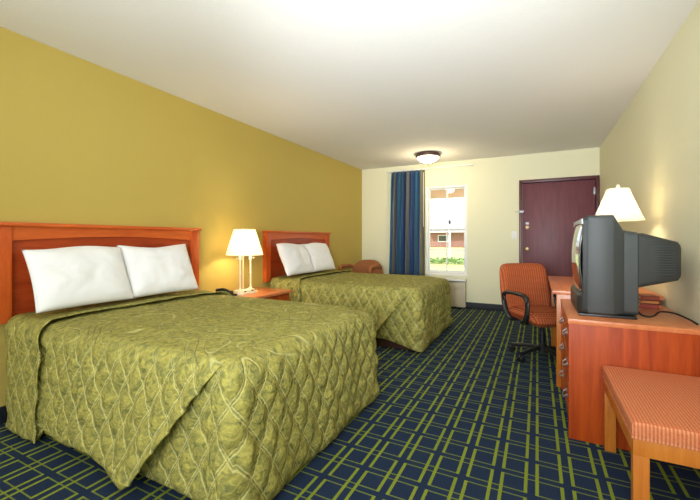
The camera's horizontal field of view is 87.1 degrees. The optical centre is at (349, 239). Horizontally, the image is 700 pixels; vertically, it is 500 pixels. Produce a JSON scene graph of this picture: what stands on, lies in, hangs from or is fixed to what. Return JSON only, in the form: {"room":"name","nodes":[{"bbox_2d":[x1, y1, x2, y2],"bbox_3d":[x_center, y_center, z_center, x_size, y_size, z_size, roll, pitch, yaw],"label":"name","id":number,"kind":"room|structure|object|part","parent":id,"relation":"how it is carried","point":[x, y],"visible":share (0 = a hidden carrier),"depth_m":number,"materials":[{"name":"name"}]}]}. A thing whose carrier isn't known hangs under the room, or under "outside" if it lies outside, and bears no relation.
{"room":"hotel room","nodes":[
{"label":"hotel room","id":0,"kind":"room"},
{"bbox_2d":[0,27,361,406],"bbox_3d":[-1.768,-0.088,3.183,0.160,2.440,8.790,0,0,27],"label":"wall","id":1,"kind":"structure","parent":0,"point":[82,141],"depth_m":3.12,"materials":[{"name":"yellow paint"}]},
{"bbox_2d":[0,405,6,423],"bbox_3d":[-1.695,1.079,3.139,0.012,0.105,8.457,0,0,27],"label":"baseboard","id":2,"kind":"structure","parent":1,"relation":"attached to","point":[3,411],"depth_m":2.27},
{"bbox_2d":[0,221,201,323],"bbox_3d":[-1.796,0.202,2.867,0.072,0.620,1.524,0,0,27],"label":"headboard","id":3,"kind":"object","parent":1,"relation":"attached to","point":[16,289],"visible":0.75,"depth_m":2.45,"materials":[{"name":"brown wood"}]},
{"bbox_3d":[-2.125,0.214,2.243,0.052,0.595,0.090,0,0,27],"label":"post","id":4,"kind":"part","parent":3,"relation":"part of","materials":[{"name":"brown wood"}]},
{"bbox_3d":[-1.817,0.242,2.877,0.025,0.540,1.330,0,0,27],"label":"panel","id":5,"kind":"part","parent":3,"relation":"part of","materials":[{"name":"brown wood"}]},
{"bbox_3d":[-1.796,-0.096,2.867,0.072,0.025,1.524,0,0,27],"label":"cap rail","id":6,"kind":"part","parent":3,"relation":"part of","materials":[{"name":"brown wood"}]},
{"bbox_3d":[-1.810,-0.038,2.873,0.042,0.090,1.320,0,0,27],"label":"arched rail","id":7,"kind":"part","parent":3,"relation":"part of","materials":[{"name":"brown wood"}]},
{"bbox_3d":[-1.485,0.214,3.499,0.052,0.595,0.090,0,0,27],"label":"post","id":8,"kind":"part","parent":3,"relation":"part of","materials":[{"name":"brown wood"}]},
{"bbox_2d":[233,287,292,300],"bbox_3d":[-1.028,0.812,3.856,0.545,0.520,0.740,0,0,27],"label":"nightstand","id":9,"kind":"object","parent":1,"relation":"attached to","point":[262,292],"visible":0.1,"depth_m":3.90,"materials":[{"name":"brown wood"}]},
{"bbox_2d":[215,288,236,295],"bbox_3d":[-1.204,0.511,3.598,0.212,0.081,0.111,0,0,25],"label":"telephone","id":10,"kind":"object","parent":9,"relation":"on","point":[217,289],"visible":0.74,"depth_m":3.56,"materials":[{"name":"black plastic"}]},
{"bbox_2d":[226,228,262,295],"bbox_3d":[-1.073,0.220,3.755,0.370,0.665,0.370,0,0,27],"label":"table lamp","id":11,"kind":"object","parent":9,"relation":"on","point":[243,242],"visible":1,"depth_m":3.65,"materials":[{"name":"white fabric"}]},
{"bbox_2d":[238,259,241,290],"bbox_3d":[-1.098,0.354,3.684,0.040,0.315,0.039,0,0,27],"label":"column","id":12,"kind":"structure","parent":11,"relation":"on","point":[239,289],"depth_m":3.68,"materials":[{"name":"metal"}]},
{"bbox_3d":[-1.091,0.200,3.764,0.012,0.625,0.012,0,0,27],"label":"rod","id":13,"kind":"part","parent":11,"relation":"part of","materials":[{"name":"white metal"}]},
{"bbox_3d":[-1.073,0.027,3.755,0.370,0.260,0.370,0,0,27],"label":"lamp shade","id":14,"kind":"part","parent":11,"relation":"part of","materials":[{"name":"white fabric"}]},
{"bbox_2d":[249,259,251,288],"bbox_3d":[-1.030,0.354,3.818,0.040,0.315,0.039,0,0,27],"label":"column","id":15,"kind":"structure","parent":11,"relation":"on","point":[250,272],"depth_m":3.81,"materials":[{"name":"metal"}]},
{"bbox_3d":[-0.820,0.702,3.750,0.016,0.200,0.650,0,0,27],"label":"drawer","id":16,"kind":"part","parent":9,"relation":"part of","materials":[{"name":"brown wood"}]},
{"bbox_2d":[262,230,330,281],"bbox_3d":[-0.673,0.202,5.072,0.072,0.620,1.524,0,0,27],"label":"headboard","id":17,"kind":"object","parent":1,"relation":"attached to","point":[273,266],"visible":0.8,"depth_m":4.63,"materials":[{"name":"brown wood"}]},
{"bbox_3d":[-1.002,0.214,4.449,0.052,0.595,0.090,0,0,27],"label":"post","id":18,"kind":"part","parent":17,"relation":"part of","materials":[{"name":"brown wood"}]},
{"bbox_3d":[-0.673,-0.096,5.072,0.072,0.025,1.524,0,0,27],"label":"cap rail","id":19,"kind":"part","parent":17,"relation":"part of","materials":[{"name":"brown wood"}]},
{"bbox_3d":[-0.694,0.242,5.083,0.025,0.540,1.330,0,0,27],"label":"panel","id":20,"kind":"part","parent":17,"relation":"part of","materials":[{"name":"brown wood"}]},
{"bbox_3d":[-0.687,-0.038,5.079,0.042,0.090,1.320,0,0,27],"label":"arched rail","id":21,"kind":"part","parent":17,"relation":"part of","materials":[{"name":"brown wood"}]},
{"bbox_3d":[-0.363,0.214,5.705,0.052,0.595,0.090,0,0,27],"label":"post","id":22,"kind":"part","parent":17,"relation":"part of","materials":[{"name":"brown wood"}]},
{"bbox_2d":[0,0,698,169],"bbox_3d":[-0.037,-1.358,2.302,4.045,0.100,8.790,0,0,27],"label":"ceiling","id":23,"kind":"structure","parent":0,"point":[360,84],"depth_m":2.69,"materials":[{"name":"paint"}]},
{"bbox_2d":[415,151,440,163],"bbox_3d":[1.190,-1.216,5.622,0.380,0.181,0.380,0,0,27],"label":"ceiling light","id":24,"kind":"object","parent":23,"relation":"attached to","point":[427,157],"visible":1,"depth_m":5.50,"materials":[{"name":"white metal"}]},
{"bbox_2d":[0,307,699,499],"bbox_3d":[-0.037,1.182,2.302,4.045,0.100,8.790,0,0,27],"label":"floor","id":25,"kind":"structure","parent":0,"point":[460,417],"depth_m":1.97,"materials":[{"name":"blue carpet"}]},
{"bbox_2d":[338,260,382,273],"bbox_3d":[0.189,0.740,6.147,0.611,0.785,0.572,0,0,27],"label":"armchair","id":26,"kind":"object","parent":25,"relation":"on","point":[363,266],"visible":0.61,"depth_m":6.28,"materials":[{"name":"brown fabric"}]},
{"bbox_3d":[-0.066,0.621,6.242,0.071,0.425,0.509,0,0,27],"label":"armrest","id":27,"kind":"part","parent":26,"relation":"part of","materials":[{"name":"orange fabric"}]},
{"bbox_3d":[0.298,0.590,6.351,0.600,0.485,0.110,0,0,27],"label":"backrest","id":28,"kind":"part","parent":26,"relation":"part of","materials":[{"name":"orange fabric"}]},
{"bbox_3d":[0.406,0.621,6.001,0.071,0.425,0.509,0,0,27],"label":"armrest","id":29,"kind":"part","parent":26,"relation":"part of","materials":[{"name":"orange fabric"}]},
{"bbox_2d":[376,338,412,350],"bbox_3d":[0.163,0.838,4.652,1.710,0.588,1.220,0,0,27],"label":"bed","id":30,"kind":"object","parent":25,"relation":"on","point":[379,342],"visible":0.02,"depth_m":3.86,"materials":[{"name":"wood"}]},
{"bbox_2d":[270,270,451,351],"bbox_3d":[0.198,0.777,4.633,1.882,0.673,1.566,0,0,27],"label":"bedspread","id":31,"kind":"object","parent":30,"relation":"on","point":[409,311],"visible":0.78,"depth_m":3.95,"materials":[{"name":"green fabric"}]},
{"bbox_2d":[276,243,313,275],"bbox_3d":[-0.676,0.236,4.591,0.223,0.385,0.602,0,0,25],"label":"pillow","id":32,"kind":"object","parent":31,"relation":"on","point":[295,258],"visible":1,"depth_m":4.46,"materials":[{"name":"white fabric"}]},
{"bbox_2d":[304,243,334,271],"bbox_3d":[-0.424,0.236,5.120,0.231,0.384,0.608,0,0,31],"label":"pillow","id":33,"kind":"object","parent":31,"relation":"on","point":[319,253],"visible":0.91,"depth_m":5.03,"materials":[{"name":"white fabric"}]},
{"bbox_2d":[499,263,555,362],"bbox_3d":[1.831,0.690,3.554,0.624,0.885,0.693,0,0,-9],"label":"desk chair","id":34,"kind":"object","parent":25,"relation":"on","point":[524,287],"visible":0.7,"depth_m":3.71,"materials":[{"name":"orange fabric"}]},
{"bbox_3d":[1.588,0.642,3.481,0.121,0.304,0.421,0,0,-9],"label":"armrest","id":35,"kind":"part","parent":34,"relation":"part of","materials":[{"name":"black plastic"}]},
{"bbox_3d":[1.728,1.042,3.636,0.043,0.066,0.259,0,0,-43],"label":"leg","id":36,"kind":"part","parent":34,"relation":"part of","materials":[{"name":"black plastic"}]},
{"bbox_3d":[1.791,0.497,3.805,0.550,0.500,0.186,0,0,-9],"label":"backrest","id":37,"kind":"part","parent":34,"relation":"part of","materials":[{"name":"orange fabric"}]},
{"bbox_3d":[1.693,1.042,3.453,0.259,0.066,0.043,0,0,-25],"label":"leg","id":38,"kind":"part","parent":34,"relation":"part of","materials":[{"name":"black plastic"}]},
{"bbox_3d":[1.836,0.724,3.520,0.500,0.124,0.500,0,0,-9],"label":"seat","id":39,"kind":"part","parent":34,"relation":"part of","materials":[{"name":"orange fabric"}]},
{"bbox_3d":[1.856,1.042,3.363,0.043,0.066,0.259,0,0,-7],"label":"leg","id":40,"kind":"part","parent":34,"relation":"part of","materials":[{"name":"black plastic"}]},
{"bbox_2d":[548,276,663,386],"bbox_3d":[2.148,0.762,3.255,0.675,0.740,1.280,0,0,27],"label":"desk","id":41,"kind":"object","parent":25,"relation":"on","point":[560,286],"visible":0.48,"depth_m":2.84,"materials":[{"name":"brown wood"}]},
{"bbox_3d":[2.423,0.776,3.780,0.630,0.711,0.025,0,0,27],"label":"panel","id":42,"kind":"part","parent":41,"relation":"part of","materials":[{"name":"brown wood"}]},
{"bbox_2d":[595,184,644,222],"bbox_3d":[2.037,-0.015,2.801,0.336,0.813,0.320,0,0,27],"label":"table lamp","id":43,"kind":"object","parent":41,"relation":"on","point":[619,202],"visible":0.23,"depth_m":2.71,"materials":[{"name":"ivory fabric"}]},
{"bbox_2d":[559,299,699,450],"bbox_3d":[1.684,0.791,2.317,0.624,0.682,0.793,0,0,27],"label":"dresser","id":44,"kind":"object","parent":25,"relation":"on","point":[664,342],"visible":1,"depth_m":2.03,"materials":[{"name":"brown wood"}]},
{"bbox_3d":[1.866,0.805,2.657,0.600,0.654,0.022,0,0,27],"label":"panel","id":45,"kind":"part","parent":44,"relation":"part of","materials":[{"name":"brown wood"}]},
{"bbox_3d":[1.522,0.586,2.605,0.026,0.183,0.362,0,0,27],"label":"drawer","id":46,"kind":"part","parent":44,"relation":"part of","materials":[{"name":"brown wood"}]},
{"bbox_3d":[1.522,0.775,2.605,0.026,0.183,0.362,0,0,27],"label":"drawer","id":47,"kind":"part","parent":44,"relation":"part of","materials":[{"name":"brown wood"}]},
{"bbox_3d":[1.522,0.966,2.605,0.026,0.183,0.362,0,0,27],"label":"drawer","id":48,"kind":"part","parent":44,"relation":"part of","materials":[{"name":"brown wood"}]},
{"bbox_3d":[1.355,0.586,2.276,0.026,0.183,0.362,0,0,27],"label":"drawer","id":49,"kind":"part","parent":44,"relation":"part of","materials":[{"name":"brown wood"}]},
{"bbox_3d":[1.355,0.775,2.276,0.026,0.183,0.362,0,0,27],"label":"drawer","id":50,"kind":"part","parent":44,"relation":"part of","materials":[{"name":"brown wood"}]},
{"bbox_3d":[1.355,0.966,2.276,0.026,0.183,0.362,0,0,27],"label":"drawer","id":51,"kind":"part","parent":44,"relation":"part of","materials":[{"name":"brown wood"}]},
{"bbox_2d":[571,215,680,319],"bbox_3d":[1.700,0.154,2.338,0.510,0.592,0.610,0,0,27],"label":"television","id":52,"kind":"object","parent":44,"relation":"on","point":[610,263],"visible":1,"depth_m":2.11,"materials":[{"name":"grey plastic"}]},
{"bbox_3d":[1.505,0.380,2.438,0.045,0.114,0.594,0,0,27],"label":"speaker panel","id":53,"kind":"part","parent":52,"relation":"part of","materials":[{"name":"plastic"}]},
{"bbox_2d":[639,303,659,308],"bbox_3d":[1.985,0.435,2.457,0.100,0.030,0.130,0,0,30],"label":"book","id":54,"kind":"object","parent":44,"relation":"on","point":[649,306],"visible":0.69,"depth_m":2.40,"materials":[{"name":"paper"}]},
{"bbox_2d":[639,300,659,304],"bbox_3d":[1.983,0.409,2.458,0.100,0.022,0.130,0,0,27],"label":"book","id":55,"kind":"object","parent":54,"relation":"on","point":[640,301],"visible":0.69,"depth_m":2.40,"materials":[{"name":"paper"}]},
{"bbox_2d":[639,293,659,300],"bbox_3d":[1.980,0.384,2.459,0.100,0.028,0.130,0,0,24],"label":"book","id":56,"kind":"object","parent":55,"relation":"on","point":[651,297],"visible":0.87,"depth_m":2.41,"materials":[{"name":"paper"}]},
{"bbox_2d":[638,311,698,324],"bbox_3d":[1.787,0.409,2.086,0.125,0.080,0.310,0,0,-31],"label":"power cable","id":57,"kind":"object","parent":44,"relation":"on","point":[658,312],"visible":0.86,"depth_m":2.11,"materials":[{"name":"black plastic"}]},
{"bbox_2d":[602,365,699,499],"bbox_3d":[1.422,0.907,1.599,0.455,0.450,0.710,0,0,27],"label":"bench","id":58,"kind":"object","parent":25,"relation":"on","point":[657,413],"visible":1,"depth_m":1.48,"materials":[{"name":"orange fabric"}]},
{"bbox_3d":[1.397,0.971,1.981,0.050,0.322,0.040,0,0,27],"label":"leg","id":59,"kind":"part","parent":58,"relation":"part of","materials":[{"name":"brown wood"}]},
{"bbox_3d":[1.098,0.971,1.395,0.050,0.322,0.040,0,0,27],"label":"leg","id":60,"kind":"part","parent":58,"relation":"part of","materials":[{"name":"brown wood"}]},
{"bbox_2d":[602,365,699,451],"bbox_3d":[1.422,0.716,1.599,0.455,0.067,0.710,0,0,27],"label":"cushion","id":61,"kind":"object","parent":58,"relation":"on","point":[656,409],"depth_m":1.52,"materials":[{"name":"orange fabric"}]},
{"bbox_3d":[1.422,0.779,1.599,0.443,0.065,0.698,0,0,27],"label":"seat frame","id":62,"kind":"part","parent":58,"relation":"part of","materials":[{"name":"brown wood"}]},
{"bbox_2d":[362,147,599,304],"bbox_3d":[1.920,-0.088,6.148,3.725,2.440,0.160,0,0,27],"label":"wall","id":63,"kind":"structure","parent":0,"point":[492,183],"depth_m":5.93,"materials":[{"name":"beige paint"}]},
{"bbox_2d":[389,170,424,275],"bbox_3d":[0.986,-0.281,6.451,0.661,1.825,0.123,0,0,27],"label":"curtain","id":64,"kind":"object","parent":63,"relation":"attached to","point":[407,210],"visible":0.98,"depth_m":6.44,"materials":[{"name":"blue fabric"}]},
{"bbox_2d":[386,164,472,172],"bbox_3d":[1.331,-1.209,6.307,1.490,0.018,0.089,0,0,27],"label":"track","id":65,"kind":"object","parent":63,"relation":"attached to","point":[465,164],"visible":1,"depth_m":6.23,"materials":[{"name":"white plastic"}]},
{"bbox_2d":[425,184,467,275],"bbox_3d":[1.639,-0.154,6.252,0.714,1.517,0.130,0,0,27],"label":"window","id":66,"kind":"structure","parent":63,"relation":"in","point":[428,189],"depth_m":6.28,"materials":[{"name":"white plastic"}]},
{"bbox_3d":[1.619,0.594,6.212,0.714,0.021,0.040,0,0,27],"label":"sill","id":67,"kind":"part","parent":66,"relation":"part of","materials":[{"name":"white plastic"}]},
{"bbox_3d":[1.658,-0.514,6.290,0.618,0.726,0.025,0,0,27],"label":"sash","id":68,"kind":"part","parent":66,"relation":"part of","materials":[{"name":"white plastic"}]},
{"bbox_3d":[1.645,0.180,6.263,0.618,0.732,0.025,0,0,27],"label":"sash","id":69,"kind":"part","parent":66,"relation":"part of","materials":[{"name":"white plastic"}]},
{"bbox_2d":[431,188,463,198],"bbox_3d":[2.929,-1.153,6.857,11.000,0.430,2.020,0,0,27],"label":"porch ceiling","id":70,"kind":"structure","parent":63,"relation":"attached to","point":[452,193],"depth_m":8.23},
{"bbox_2d":[445,278,466,307],"bbox_3d":[1.589,0.875,6.143,0.680,0.455,0.121,0,0,27],"label":"air conditioner","id":71,"kind":"object","parent":63,"relation":"attached to","point":[457,286],"visible":0.49,"depth_m":6.01,"materials":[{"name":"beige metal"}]},
{"bbox_2d":[445,278,466,281],"bbox_3d":[1.589,0.663,6.143,0.680,0.033,0.121,0,0,27],"label":"grille","id":72,"kind":"object","parent":71,"relation":"attached to","point":[448,279],"depth_m":6.04,"materials":[{"name":"plastic"}]},
{"bbox_3d":[1.573,0.772,6.099,0.590,0.080,0.005,0,0,27],"label":"panel","id":73,"kind":"part","parent":71,"relation":"part of","materials":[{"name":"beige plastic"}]},
{"bbox_2d":[455,302,503,310],"bbox_3d":[1.415,1.079,6.308,2.680,0.105,0.012,0,0,27],"label":"baseboard","id":74,"kind":"structure","parent":63,"relation":"attached to","point":[469,305],"depth_m":5.93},
{"bbox_2d":[512,231,516,238],"bbox_3d":[2.551,-0.068,5.728,0.072,0.116,0.016,0,0,27],"label":"light switch","id":75,"kind":"object","parent":63,"relation":"attached to","point":[514,233],"visible":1,"depth_m":5.73,"materials":[{"name":"white plastic"}]},
{"bbox_2d":[522,179,595,297],"bbox_3d":[3.090,0.130,5.484,0.955,1.988,0.113,0,0,27],"label":"door","id":76,"kind":"structure","parent":63,"relation":"in","point":[551,209],"depth_m":5.52,"materials":[{"name":"brown wood"}]},
{"bbox_2d":[518,175,599,262],"bbox_3d":[3.067,0.110,5.511,1.098,2.045,0.135,0,0,27],"label":"trim","id":77,"kind":"structure","parent":63,"relation":"attached to","point":[597,177],"depth_m":5.54,"materials":[{"name":"metal"}]},
{"bbox_2d":[600,0,699,324],"bbox_3d":[1.694,-0.088,1.421,0.160,2.440,8.790,0,0,27],"label":"wall","id":78,"kind":"structure","parent":0,"point":[652,150],"depth_m":2.46,"materials":[{"name":"beige paint"}]},
{"label":"outside","id":79,"kind":"structure","parent":0,"visible":0},
{"bbox_2d":[430,247,463,270],"bbox_3d":[12.958,1.267,47.505,100.000,0.230,83.570,0,0,27],"label":"ground","id":80,"kind":"structure","parent":79,"point":[433,254],"depth_m":23.59,"materials":[{"name":"beige concrete"}]},
{"bbox_2d":[430,224,463,247],"bbox_3d":[12.276,-0.598,59.393,38.000,3.500,10.800,0,0,27],"label":"brick building","id":81,"kind":"structure","parent":80,"relation":"on","point":[437,238],"depth_m":53.66,"materials":[{"name":"red brick"}]},
{"bbox_3d":[13.543,-0.148,53.615,1.300,0.800,0.030,0,0,27],"label":"pane","id":82,"kind":"part","parent":81,"relation":"part of","materials":[{"name":"grey glass"}]},
{"bbox_2d":[430,256,463,263],"bbox_3d":[4.678,0.964,17.364,3.237,0.336,1.096,0,0,27],"label":"shrub","id":83,"kind":"object","parent":80,"relation":"on","point":[432,260],"visible":0.58,"depth_m":17.22,"materials":[{"name":"green plant"}]},
{"bbox_2d":[448,220,450,257],"bbox_3d":[4.961,0.077,18.346,0.140,2.150,0.140,0,0,27],"label":"lamp post","id":84,"kind":"object","parent":80,"relation":"on","point":[449,221],"visible":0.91,"depth_m":18.31,"materials":[{"name":"white metal"}]},
{"bbox_3d":[-0.960,0.838,2.446,1.710,0.588,1.220,0,0,27],"label":"bed","id":85,"kind":"object","parent":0,"visible":0},
{"bbox_2d":[4,290,378,499],"bbox_3d":[-0.924,0.777,2.427,1.882,0.673,1.566,0,0,27],"label":"bedspread","id":86,"kind":"object","parent":85,"relation":"on","point":[197,394],"visible":0.98,"depth_m":1.78,"materials":[{"name":"green fabric"}]},
{"bbox_2d":[21,246,134,312],"bbox_3d":[-1.767,0.236,2.442,0.225,0.384,0.601,0,0,26],"label":"pillow","id":87,"kind":"object","parent":86,"relation":"on","point":[65,277],"visible":1,"depth_m":2.35,"materials":[{"name":"white fabric"}]},
{"bbox_2d":[116,244,198,297],"bbox_3d":[-1.522,0.234,2.968,0.236,0.390,0.609,0,0,31],"label":"pillow","id":88,"kind":"object","parent":86,"relation":"on","point":[158,270],"visible":0.98,"depth_m":2.88,"materials":[{"name":"white fabric"}]}
]}

